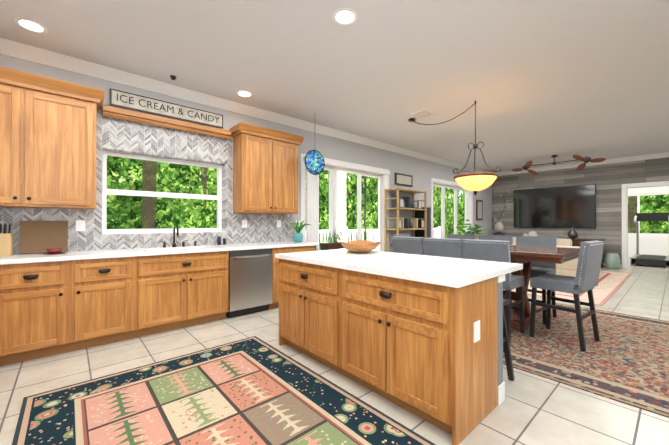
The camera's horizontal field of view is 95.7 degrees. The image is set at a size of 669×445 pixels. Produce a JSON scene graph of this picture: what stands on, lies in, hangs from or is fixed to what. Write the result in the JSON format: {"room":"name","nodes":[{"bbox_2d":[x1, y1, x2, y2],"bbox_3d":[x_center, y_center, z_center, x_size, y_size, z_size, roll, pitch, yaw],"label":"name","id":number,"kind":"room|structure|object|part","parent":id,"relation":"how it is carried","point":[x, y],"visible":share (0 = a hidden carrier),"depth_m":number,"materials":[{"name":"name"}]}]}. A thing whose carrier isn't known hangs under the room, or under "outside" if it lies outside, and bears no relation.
{"room":"kitchen","nodes":[
{"label":"kitchen","id":0,"kind":"room"},
{"bbox_2d":[0,54,491,251],"bbox_3d":[0.847,-0.254,6.713,12.840,3.000,0.200,0,0,-41],"label":"wall","id":1,"kind":"structure","parent":0,"point":[422,172],"depth_m":5.91,"materials":[{"name":"grey paint"}]},
{"bbox_2d":[0,75,99,208],"bbox_3d":[-3.040,-0.726,2.932,1.144,1.150,0.322,0,0,-41],"label":"upper cabinet","id":2,"kind":"object","parent":1,"relation":"attached to","point":[48,126],"depth_m":2.94,"materials":[{"name":"brown wood"}]},
{"bbox_2d":[0,112,294,253],"bbox_3d":[-2.261,-0.473,3.925,4.090,1.580,0.136,0,0,-41],"label":"backsplash","id":3,"kind":"structure","parent":1,"relation":"attached to","point":[124,136],"depth_m":3.83,"materials":[{"name":"grey tile"}]},
{"bbox_2d":[76,220,84,230],"bbox_3d":[-2.806,0.035,3.347,0.080,0.120,0.007,0,0,-41],"label":"electrical outlet plate","id":4,"kind":"object","parent":3,"relation":"attached to","point":[80,225],"depth_m":3.35,"materials":[{"name":"white plastic"}]},
{"bbox_2d":[242,220,246,227],"bbox_3d":[-1.369,0.019,4.613,0.080,0.120,0.007,0,0,-41],"label":"electrical outlet plate","id":5,"kind":"object","parent":3,"relation":"attached to","point":[244,222],"depth_m":4.61,"materials":[{"name":"white plastic"}]},
{"bbox_2d":[0,241,317,264],"bbox_3d":[-2.001,0.426,3.640,4.102,0.220,0.639,0,0,-41],"label":"countertop","id":6,"kind":"structure","parent":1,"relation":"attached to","point":[42,257],"depth_m":3.23,"materials":[{"name":"white stone"}]},
{"bbox_2d":[0,223,12,255],"bbox_3d":[-3.106,0.161,2.858,0.094,0.303,0.198,0,0,-41],"label":"knife block","id":7,"kind":"object","parent":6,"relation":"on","point":[6,244],"visible":0.98,"depth_m":2.81,"materials":[{"name":"brown wood"}]},
{"bbox_2d":[19,221,67,253],"bbox_3d":[-2.986,0.147,3.120,0.360,0.331,0.091,0,0,-41],"label":"cutting board","id":8,"kind":"object","parent":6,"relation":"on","point":[38,236],"visible":0.92,"depth_m":3.10,"materials":[{"name":"brown wood"}]},
{"bbox_2d":[44,248,64,254],"bbox_3d":[-2.808,0.288,3.039,0.170,0.050,0.170,0,0,-41],"label":"bowl","id":9,"kind":"object","parent":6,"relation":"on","point":[54,251],"visible":1,"depth_m":3.01,"materials":[{"name":"red ceramic"}]},
{"bbox_2d":[160,224,195,247],"bbox_3d":[-1.978,0.169,3.885,0.442,0.295,0.205,0,0,-41],"label":"faucet","id":10,"kind":"object","parent":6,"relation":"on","point":[174,243],"visible":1,"depth_m":3.90,"materials":[{"name":"black metal"}]},
{"bbox_2d":[217,233,223,244],"bbox_3d":[-1.619,0.235,4.266,0.062,0.164,0.049,0,0,19],"label":"soap bottle","id":11,"kind":"object","parent":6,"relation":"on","point":[219,240],"depth_m":4.25,"materials":[{"name":"black plastic"}]},
{"bbox_2d":[290,220,309,241],"bbox_3d":[-0.591,0.131,4.958,0.354,0.377,0.349,0,0,-41],"label":"plant pot","id":12,"kind":"object","parent":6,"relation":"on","point":[298,236],"visible":0.98,"depth_m":4.87,"materials":[{"name":"teal ceramic"}]},
{"bbox_2d":[102,150,221,233],"bbox_3d":[-2.240,-0.362,4.075,1.428,0.988,0.060,0,0,-41],"label":"window","id":13,"kind":"structure","parent":1,"relation":"in","point":[106,191],"depth_m":3.96,"materials":[{"name":"white"}]},
{"bbox_2d":[109,88,222,128],"bbox_3d":[-2.110,-1.458,3.946,1.320,0.190,0.035,0,0,-41],"label":"sign","id":14,"kind":"object","parent":1,"relation":"attached to","point":[127,100],"visible":0.98,"depth_m":3.86,"materials":[{"name":"cream painted wood board"},{"name":"dark painted frame and lettering"}]},
{"bbox_2d":[102,105,230,138],"bbox_3d":[-2.080,-1.269,3.931,1.485,0.118,0.095,0,0,-41],"label":"shelf","id":15,"kind":"object","parent":1,"relation":"attached to","point":[121,113],"visible":1,"depth_m":3.81,"materials":[{"name":"brown wood"}]},
{"bbox_2d":[0,37,488,171],"bbox_3d":[0.947,-1.697,6.603,12.440,0.115,0.105,0,0,-41],"label":"crown molding","id":16,"kind":"structure","parent":1,"relation":"attached to","point":[34,54],"depth_m":3.96,"materials":[{"name":"white"}]},
{"bbox_2d":[229,122,303,213],"bbox_3d":[-1.017,-0.763,4.670,1.080,1.235,0.390,0,0,-41],"label":"upper cabinet","id":17,"kind":"object","parent":1,"relation":"attached to","point":[265,170],"visible":1,"depth_m":4.49,"materials":[{"name":"brown wood"}]},
{"bbox_2d":[300,153,472,250],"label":"window","id":18,"kind":"structure","parent":1,"relation":"in","point":[383,181],"depth_m":6.87,"materials":[{"name":"white wood"}]},
{"bbox_2d":[303,156,389,249],"bbox_3d":[0.352,0.014,6.071,2.350,2.340,0.063,0,0,-41],"label":"blind stack","id":19,"kind":"object","parent":18,"relation":"attached to","point":[312,205],"visible":0.44,"depth_m":5.42,"materials":[{"name":"white"}]},
{"bbox_3d":[0.138,0.921,8.164,21.000,1.500,2.880,0,0,-41],"label":"railing","id":20,"kind":"part","parent":18,"relation":"part of","materials":[{"name":"white wood"}]},
{"bbox_3d":[3.456,-0.152,8.977,2.470,2.090,0.250,0,0,-41],"label":"living room window frame","id":21,"kind":"part","parent":18,"relation":"part of","materials":[{"name":"white wood"}]},
{"bbox_2d":[395,173,412,186],"bbox_3d":[1.668,-1.022,7.281,0.680,0.280,0.028,0,0,-41],"label":"picture frame","id":22,"kind":"object","parent":1,"relation":"attached to","point":[403,179],"visible":1,"depth_m":7.25,"materials":[{"name":"black plastic"}]},
{"bbox_2d":[476,200,482,219],"bbox_3d":[4.808,-0.408,10.045,0.450,0.670,0.028,0,0,-41],"label":"picture frame","id":23,"kind":"object","parent":1,"relation":"attached to","point":[479,209],"visible":1,"depth_m":10.01,"materials":[{"name":"brown wood"}]},
{"bbox_2d":[0,257,668,444],"bbox_3d":[5.202,1.271,4.947,17.050,0.060,8.600,0,0,-41],"label":"floor","id":24,"kind":"structure","parent":0,"point":[532,409],"depth_m":2.29,"materials":[{"name":"tile"}]},
{"bbox_2d":[0,260,71,365],"bbox_3d":[-2.837,0.794,2.849,0.523,0.880,0.716,0,0,-41],"label":"base cabinet","id":25,"kind":"object","parent":24,"relation":"on","point":[52,308],"depth_m":2.69,"materials":[{"name":"brown wood"}]},
{"bbox_2d":[72,257,135,350],"bbox_3d":[-2.472,0.795,3.217,0.512,0.880,0.647,0,0,-41],"label":"base cabinet","id":26,"kind":"object","parent":24,"relation":"on","point":[103,290],"depth_m":3.00,"materials":[{"name":"brown wood"}]},
{"bbox_2d":[136,251,228,336],"bbox_3d":[-1.902,0.797,3.719,1.008,0.880,0.647,0,0,-41],"label":"base cabinet","id":27,"kind":"object","parent":24,"relation":"on","point":[174,291],"depth_m":3.46,"materials":[{"name":"brown wood"}]},
{"bbox_2d":[12,336,435,444],"bbox_3d":[-0.607,1.225,1.663,1.750,0.008,2.750,0,0,-41],"label":"kitchen rug","id":28,"kind":"object","parent":24,"relation":"on","point":[254,390],"visible":0.86,"depth_m":1.99,"materials":[{"name":"multicoloured fabric"}]},
{"bbox_2d":[226,248,271,317],"bbox_3d":[-1.276,0.802,4.240,0.606,0.872,0.600,0,0,-41],"label":"dishwasher","id":29,"kind":"object","parent":24,"relation":"on","point":[250,281],"visible":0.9,"depth_m":4.02,"materials":[{"name":"silver metal"}]},
{"bbox_2d":[268,246,315,308],"bbox_3d":[-0.764,0.800,4.721,0.785,0.880,0.647,0,0,-41],"label":"base cabinet","id":30,"kind":"object","parent":24,"relation":"on","point":[275,261],"depth_m":4.30,"materials":[{"name":"brown wood"}]},
{"bbox_2d":[275,257,504,444],"bbox_3d":[0.293,0.793,2.564,0.741,0.880,1.870,0,0,-41],"label":"kitchen island","id":31,"kind":"object","parent":24,"relation":"on","point":[420,336],"depth_m":1.96,"materials":[{"name":"brown wood"}]},
{"bbox_2d":[275,249,522,288],"bbox_3d":[0.410,0.333,2.668,1.020,0.040,1.910,0,0,-41],"label":"island countertop","id":32,"kind":"structure","parent":31,"relation":"on","point":[458,272],"depth_m":2.25,"materials":[{"name":"white stone"}]},
{"bbox_2d":[340,240,380,252],"bbox_3d":[0.269,0.254,3.177,0.426,0.120,0.456,0,0,24],"label":"bowl","id":33,"kind":"object","parent":32,"relation":"on","point":[360,246],"visible":1,"depth_m":3.05,"materials":[{"name":"brown wood"}]},
{"bbox_2d":[384,187,426,251],"bbox_3d":[1.660,0.247,7.015,1.122,2.000,0.380,0,0,-41],"label":"bookshelf","id":34,"kind":"object","parent":24,"relation":"on","point":[402,190],"depth_m":6.84,"materials":[{"name":"brown wood"}]},
{"bbox_3d":[1.716,0.241,7.004,1.052,1.709,0.190,0,0,-41],"label":"shelf items","id":35,"kind":"part","parent":34,"relation":"part of"},
{"bbox_2d":[415,207,430,237],"bbox_3d":[2.197,0.439,7.530,0.250,1.620,0.295,0,0,-41],"label":"tower speaker","id":36,"kind":"object","parent":24,"relation":"on","point":[419,215],"visible":0.15,"depth_m":7.46},
{"bbox_2d":[503,299,514,380],"bbox_3d":[1.149,0.915,2.417,0.335,0.638,0.415,0,0,-41],"label":"bar stool","id":37,"kind":"object","parent":24,"relation":"on","point":[508,357],"visible":0.12,"depth_m":2.36,"materials":[{"name":"black paint"}]},
{"bbox_2d":[503,271,631,305],"bbox_3d":[4.599,1.244,7.108,4.400,0.006,3.100,0,0,-41],"label":"living room rug","id":38,"kind":"object","parent":24,"relation":"on","point":[610,283],"visible":0.36,"depth_m":5.59,"materials":[{"name":"fabric"}]},
{"bbox_2d":[513,237,600,276],"bbox_3d":[5.009,0.790,7.264,2.120,0.891,1.830,0,0,-41],"label":"sofa","id":39,"kind":"object","parent":38,"relation":"on","point":[568,268],"visible":0.08,"depth_m":6.11,"materials":[{"name":"beige fabric"}]},
{"bbox_3d":[3.448,0.879,7.614,0.560,0.721,0.560,0,0,-41],"label":"plant stand","id":40,"kind":"object","parent":38,"relation":"on","visible":0},
{"bbox_2d":[456,219,486,238],"bbox_3d":[3.480,0.219,7.633,0.849,0.597,0.835,0,0,-41],"label":"potted plant","id":41,"kind":"object","parent":40,"relation":"on","point":[474,230],"visible":0.75,"depth_m":7.50,"materials":[{"name":"green plant"}]},
{"bbox_2d":[557,238,604,266],"bbox_3d":[6.659,0.864,9.097,0.520,0.780,2.140,0,0,-41],"label":"console","id":42,"kind":"object","parent":24,"relation":"on","point":[576,242],"visible":0.04,"depth_m":8.47,"materials":[{"name":"brown wood"}]},
{"bbox_2d":[523,231,537,236],"bbox_3d":[6.187,0.371,9.589,0.203,0.191,0.430,0,0,-41],"label":"decor","id":43,"kind":"object","parent":42,"relation":"on","point":[532,233],"visible":0.73,"depth_m":9.50,"materials":[{"name":"beige"}]},
{"bbox_2d":[567,227,577,238],"bbox_3d":[6.901,0.306,8.779,0.250,0.330,0.246,0,0,-41],"label":"vase","id":44,"kind":"object","parent":42,"relation":"on","point":[572,233],"visible":0.96,"depth_m":8.72,"materials":[{"name":"black ceramic"}]},
{"bbox_2d":[503,299,668,417],"bbox_3d":[2.312,1.232,3.774,2.780,0.008,3.660,0,0,-41],"label":"dining rug","id":45,"kind":"object","parent":24,"relation":"on","point":[625,359],"depth_m":2.79,"materials":[{"name":"multicoloured fabric"}]},
{"bbox_2d":[389,234,409,251],"bbox_3d":[1.203,0.709,4.747,0.475,1.038,0.519,0,0,-41],"label":"dining chair","id":46,"kind":"object","parent":45,"relation":"on","point":[401,235],"visible":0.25,"depth_m":4.79,"materials":[{"name":"grey fabric"}]},
{"bbox_2d":[391,236,423,254],"bbox_3d":[1.112,0.707,4.092,0.519,1.038,0.475,0,0,-41],"label":"dining chair","id":47,"kind":"object","parent":45,"relation":"on","point":[410,245],"visible":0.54,"depth_m":3.91,"materials":[{"name":"grey fabric"}]},
{"bbox_2d":[423,238,462,257],"bbox_3d":[1.436,0.706,3.724,0.519,1.038,0.475,0,0,-41],"label":"dining chair","id":48,"kind":"object","parent":45,"relation":"on","point":[446,247],"visible":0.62,"depth_m":3.54,"materials":[{"name":"grey fabric"}]},
{"bbox_2d":[447,234,475,239],"bbox_3d":[1.878,0.709,4.739,0.519,1.038,0.475,0,0,-41],"label":"dining chair","id":49,"kind":"object","parent":45,"relation":"on","point":[458,236],"visible":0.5,"depth_m":4.85,"materials":[{"name":"grey fabric"}]},
{"bbox_2d":[391,244,579,329],"bbox_3d":[1.875,0.766,3.984,1.000,0.918,2.050,0,0,-41],"label":"dining table","id":50,"kind":"object","parent":45,"relation":"on","point":[526,256],"visible":0.27,"depth_m":3.43,"materials":[{"name":"brown wood"}]},
{"bbox_2d":[462,239,524,343],"bbox_3d":[1.760,0.705,3.356,0.519,1.038,0.475,0,0,-41],"label":"dining chair","id":51,"kind":"object","parent":45,"relation":"on","point":[490,250],"visible":0.62,"depth_m":3.17,"materials":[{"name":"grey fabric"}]},
{"bbox_2d":[478,235,512,302],"bbox_3d":[2.221,0.708,4.349,0.519,1.038,0.475,0,0,-41],"label":"dining chair","id":52,"kind":"object","parent":45,"relation":"on","point":[495,237],"visible":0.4,"depth_m":4.44,"materials":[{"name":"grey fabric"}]},
{"bbox_2d":[504,236,556,324],"bbox_3d":[2.565,0.707,3.959,0.519,1.038,0.475,0,0,-41],"label":"dining chair","id":53,"kind":"object","parent":45,"relation":"on","point":[539,268],"visible":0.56,"depth_m":3.94,"materials":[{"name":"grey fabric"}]},
{"bbox_2d":[529,240,604,350],"bbox_3d":[2.427,0.704,3.169,0.475,1.038,0.519,0,0,-35],"label":"dining chair","id":54,"kind":"object","parent":45,"relation":"on","point":[586,278],"visible":1,"depth_m":3.04,"materials":[{"name":"grey fabric"}]},
{"bbox_2d":[605,253,619,268],"bbox_3d":[7.493,1.040,8.165,0.310,0.420,0.305,0,0,-41],"label":"garden stool","id":55,"kind":"object","parent":24,"relation":"on","point":[612,260],"visible":1,"depth_m":8.07,"materials":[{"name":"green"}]},
{"bbox_2d":[630,213,668,267],"bbox_3d":[9.559,0.479,9.120,1.800,1.550,0.800,0,0,-41],"label":"treadmill","id":56,"kind":"object","parent":24,"relation":"on","point":[642,259],"visible":1,"depth_m":9.20,"materials":[{"name":"black plastic"}]},
{"bbox_3d":[5.554,0.803,10.216,0.374,0.911,0.380,0,0,-41],"label":"table","id":57,"kind":"object","parent":24,"relation":"on","visible":0},
{"bbox_2d":[495,222,503,232],"bbox_3d":[5.554,0.161,10.218,0.214,0.370,0.282,0,0,-41],"label":"shell","id":58,"kind":"object","parent":57,"relation":"on","point":[499,226],"visible":1,"depth_m":10.15,"materials":[{"name":"ceramic"}]},
{"bbox_2d":[0,0,668,172],"bbox_3d":[5.202,-1.809,4.957,17.050,0.100,8.600,0,0,-41],"label":"ceiling","id":59,"kind":"structure","parent":0,"point":[541,81],"depth_m":3.32,"materials":[{"name":"white paint"}]},
{"bbox_2d":[14,17,47,32],"bbox_3d":[-2.716,-1.762,2.713,0.213,0.006,0.213,0,0,40],"label":"recessed light","id":60,"kind":"object","parent":59,"relation":"in","point":[28,24],"depth_m":2.71,"materials":[{"name":"white"}]},
{"bbox_2d":[236,90,252,96],"bbox_3d":[-1.229,-1.758,4.142,0.213,0.006,0.213,0,0,40],"label":"recessed light","id":61,"kind":"object","parent":59,"relation":"in","point":[242,93],"depth_m":4.13,"materials":[{"name":"white"}]},
{"bbox_2d":[305,150,324,174],"bbox_3d":[-0.310,-1.256,4.791,0.394,1.006,0.014,0,0,-41],"label":"catcher","id":62,"kind":"object","parent":59,"relation":"hanging from","point":[314,162],"visible":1,"depth_m":4.78,"materials":[{"name":"blue glass"}]},
{"bbox_2d":[332,8,356,24],"bbox_3d":[0.090,-1.763,2.599,0.213,0.006,0.213,0,0,4],"label":"recessed light","id":63,"kind":"object","parent":59,"relation":"in","point":[344,16],"depth_m":2.59,"materials":[{"name":"white"}]},
{"bbox_2d":[411,109,435,118],"bbox_3d":[1.440,-1.751,4.894,0.320,0.015,0.280,0,0,-41],"label":"ceiling vent","id":64,"kind":"object","parent":59,"relation":"in","point":[423,113],"visible":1,"depth_m":4.86,"materials":[{"name":"white"}]},
{"bbox_2d":[408,101,501,194],"bbox_3d":[1.791,-1.075,4.667,0.617,1.369,1.469,0,0,-41],"label":"pendant lamp","id":65,"kind":"object","parent":59,"relation":"hanging from","point":[475,182],"visible":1,"depth_m":4.25,"materials":[{"name":"yellow glass"}]},
{"bbox_2d":[511,155,605,174],"bbox_3d":[5.690,-1.531,7.851,0.513,0.437,2.015,0,0,-41],"label":"ceiling fan","id":66,"kind":"object","parent":59,"relation":"hanging from","point":[584,159],"visible":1,"depth_m":7.63,"materials":[{"name":"brown wood"}]},
{"bbox_2d":[321,229,348,249],"bbox_3d":[-0.001,0.278,5.369,0.548,0.404,0.356,0,0,-41],"label":"planter box","id":67,"kind":"object","parent":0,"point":[334,244],"visible":0.94,"depth_m":5.32,"materials":[{"name":"brown wood"}]},
{"bbox_2d":[492,157,668,268],"bbox_3d":[8.366,-0.251,7.738,0.200,3.000,8.200,0,0,-41],"label":"wall","id":68,"kind":"structure","parent":0,"point":[608,180],"depth_m":8.62,"materials":[{"name":"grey wood"}]},
{"bbox_2d":[514,184,595,227],"bbox_3d":[6.726,-0.461,9.393,0.050,1.250,2.110,0,0,-41],"label":"wall-mounted tv","id":69,"kind":"object","parent":68,"relation":"attached to","point":[564,207],"visible":1,"depth_m":9.27,"materials":[{"name":"black plastic"}]},
{"bbox_2d":[498,152,668,175],"bbox_3d":[8.294,-1.694,7.593,0.105,0.115,8.070,0,0,-41],"label":"crown molding","id":70,"kind":"structure","parent":68,"relation":"attached to","point":[657,155],"depth_m":8.53,"materials":[{"name":"white"}]},
{"bbox_2d":[603,181,668,268],"bbox_3d":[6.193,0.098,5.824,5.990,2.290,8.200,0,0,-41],"label":"door frame","id":71,"kind":"structure","parent":68,"relation":"attached to","point":[625,187],"depth_m":8.16,"materials":[{"name":"white wood"}]},
{"bbox_2d":[628,186,668,256],"bbox_3d":[11.525,-0.242,10.521,0.200,3.000,8.200,0,0,-41],"label":"wall","id":72,"kind":"structure","parent":0,"point":[653,245],"depth_m":10.75,"materials":[{"name":"white paint"}]},
{"bbox_2d":[628,192,668,235],"bbox_3d":[11.411,-0.292,10.620,0.060,1.500,3.100,0,0,-41],"label":"window","id":73,"kind":"structure","parent":72,"relation":"in","point":[638,203],"depth_m":10.94,"materials":[{"name":"white wood"}]},
{"label":"outside","id":74,"kind":"structure","parent":0,"visible":0},
{"bbox_2d":[107,156,668,250],"bbox_3d":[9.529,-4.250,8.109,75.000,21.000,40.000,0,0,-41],"label":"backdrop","id":75,"kind":"structure","parent":74,"point":[133,212],"depth_m":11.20,"materials":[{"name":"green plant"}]},
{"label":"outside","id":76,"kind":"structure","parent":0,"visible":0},
{"bbox_2d":[338,172,368,241],"bbox_3d":[0.568,-0.339,8.380,0.247,3.220,3.128,0,0,17],"label":"porch column","id":77,"kind":"structure","parent":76,"point":[341,201],"depth_m":6.95,"materials":[{"name":"beige"}]}
]}

